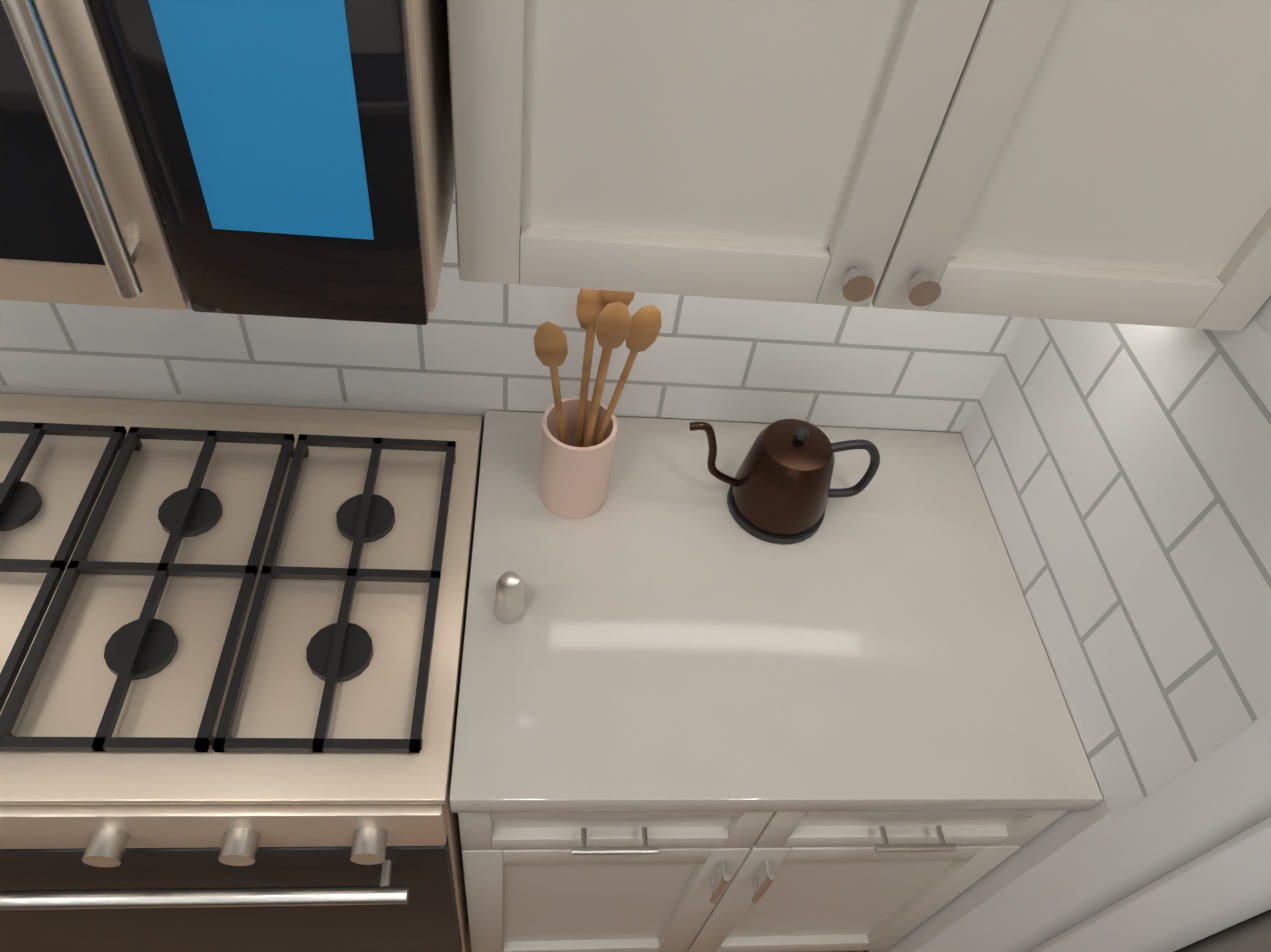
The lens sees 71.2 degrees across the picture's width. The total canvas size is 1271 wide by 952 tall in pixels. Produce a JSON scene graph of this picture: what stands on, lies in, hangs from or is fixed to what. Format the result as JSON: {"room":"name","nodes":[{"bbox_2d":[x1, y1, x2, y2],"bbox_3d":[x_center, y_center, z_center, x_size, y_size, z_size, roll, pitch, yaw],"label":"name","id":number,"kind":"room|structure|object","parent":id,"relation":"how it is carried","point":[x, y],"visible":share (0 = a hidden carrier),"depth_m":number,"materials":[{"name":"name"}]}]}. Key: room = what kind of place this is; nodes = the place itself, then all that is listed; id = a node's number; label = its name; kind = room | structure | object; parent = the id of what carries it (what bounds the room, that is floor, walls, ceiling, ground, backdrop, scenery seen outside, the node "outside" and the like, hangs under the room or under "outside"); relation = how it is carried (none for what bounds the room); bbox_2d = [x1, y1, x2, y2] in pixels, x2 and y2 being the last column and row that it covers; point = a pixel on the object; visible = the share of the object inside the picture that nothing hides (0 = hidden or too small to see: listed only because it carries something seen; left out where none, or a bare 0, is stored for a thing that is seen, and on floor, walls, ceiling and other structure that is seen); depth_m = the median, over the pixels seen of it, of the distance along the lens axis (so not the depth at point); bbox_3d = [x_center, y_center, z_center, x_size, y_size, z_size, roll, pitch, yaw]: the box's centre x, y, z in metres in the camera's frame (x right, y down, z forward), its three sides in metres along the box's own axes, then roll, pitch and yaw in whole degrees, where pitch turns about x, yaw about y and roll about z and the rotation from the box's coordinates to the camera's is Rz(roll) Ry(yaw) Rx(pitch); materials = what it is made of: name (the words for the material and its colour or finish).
{"room":"kitchen","nodes":[
{"label":"kitchen","id":0,"kind":"room"},
{"bbox_2d":[0,385,960,432],"bbox_3d":[-0.659,-0.464,1.080,2.800,2.740,0.120,2,49,-7],"label":"wall","id":1,"kind":"structure","parent":0,"point":[231,400],"depth_m":1.40,"materials":[{"name":"white paint"}]},
{"bbox_2d":[0,0,454,324],"bbox_3d":[-0.528,-0.422,0.686,0.744,0.428,0.460,2,49,-7],"label":"microwave","id":2,"kind":"object","parent":1,"relation":"attached to","point":[287,158],"visible":0.92,"depth_m":0.64,"materials":[{"name":"silver metal"}]},
{"bbox_2d":[0,189,1025,431],"bbox_3d":[-0.598,-0.295,1.186,2.394,0.525,0.001,2,49,-7],"label":"tile backsplash","id":3,"kind":"structure","parent":1,"relation":"attached to","point":[469,344],"depth_m":1.35,"materials":[{"name":"white tile"}]},
{"bbox_2d":[447,0,1270,330],"bbox_3d":[0.250,-0.621,0.604,0.866,1.007,0.339,2,49,-7],"label":"upper cabinet","id":4,"kind":"object","parent":1,"relation":"attached to","point":[1093,160],"visible":1,"depth_m":0.73,"materials":[{"name":"beige paint"}]},
{"bbox_2d":[469,941,868,951],"bbox_3d":[-3.030,3.251,-0.613,12.200,0.100,11.500,2,49,-7],"label":"floor","id":5,"kind":"structure","parent":0,"point":[806,951],"depth_m":1.82,"materials":[{"name":"brown wood"}]},
{"bbox_2d":[0,393,482,951],"bbox_3d":[-0.659,0.426,1.486,0.763,0.932,0.692,2,49,-7],"label":"range","id":6,"kind":"object","parent":5,"relation":"on","point":[230,651],"visible":0.98,"depth_m":1.13,"materials":[{"name":"silver metal"}]},
{"bbox_2d":[458,814,1063,951],"bbox_3d":[0.118,0.458,1.635,0.802,0.884,0.619,2,49,-7],"label":"base cabinet","id":7,"kind":"object","parent":5,"relation":"on","point":[758,882],"depth_m":1.36,"materials":[{"name":"beige paint"}]},
{"bbox_2d":[449,410,1102,817],"bbox_3d":[0.170,0.162,1.284,0.806,0.040,0.632,2,49,-7],"label":"countertop","id":8,"kind":"structure","parent":7,"relation":"on","point":[665,658],"depth_m":1.19,"materials":[{"name":"white stone"}]},
{"bbox_2d":[495,571,524,623],"bbox_3d":[-0.164,0.155,1.158,0.040,0.078,0.040,2,49,-7],"label":"salt shaker","id":9,"kind":"object","parent":8,"relation":"on","point":[509,602],"visible":1,"depth_m":1.14,"materials":[{"name":"silver metal"}]},
{"bbox_2d":[534,289,661,518],"bbox_3d":[-0.060,-0.105,1.185,0.157,0.400,0.104,2,49,-7],"label":"utensil crock","id":10,"kind":"object","parent":8,"relation":"on","point":[578,440],"visible":0.85,"depth_m":1.20,"materials":[{"name":"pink ceramic"}]},
{"bbox_2d":[689,419,879,543],"bbox_3d":[0.210,-0.012,1.298,0.294,0.172,0.150,2,49,-7],"label":"kettle","id":11,"kind":"object","parent":8,"relation":"on","point":[780,491],"visible":1,"depth_m":1.27,"materials":[{"name":"brown metal"}]},
{"bbox_2d":[869,295,1270,951],"bbox_3d":[1.393,0.113,0.892,1.524,2.740,1.424,2,49,-7],"label":"wall","id":12,"kind":"structure","parent":0,"point":[1065,871],"depth_m":1.15,"materials":[{"name":"white paint"}]},
{"bbox_2d":[961,317,1270,818],"bbox_3d":[0.603,0.002,1.111,0.001,0.525,0.660,2,49,-7],"label":"wall tile","id":13,"kind":"structure","parent":12,"relation":"attached to","point":[1123,471],"depth_m":1.06,"materials":[{"name":"white tile"}]},
{"bbox_2d":[1029,817,1270,951],"bbox_3d":[0.948,0.608,0.807,0.788,2.120,0.020,38,54,22],"label":"door frame","id":14,"kind":"structure","parent":12,"relation":"attached to","point":[1223,886],"depth_m":1.06,"materials":[{"name":"white wood"}]},
{"bbox_2d":[1174,909,1270,951],"bbox_3d":[0.949,0.629,0.840,0.638,2.045,0.004,38,54,22],"label":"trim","id":15,"kind":"structure","parent":12,"relation":"attached to","point":[1223,930],"depth_m":1.06,"materials":[{"name":"grey wood"}]},
{"bbox_2d":[1177,911,1270,951],"bbox_3d":[0.922,0.639,0.822,0.488,2.028,0.474,2,49,-7],"label":"pantry door","id":16,"kind":"structure","parent":12,"relation":"in","point":[1252,935],"depth_m":1.01,"materials":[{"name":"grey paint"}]}
]}

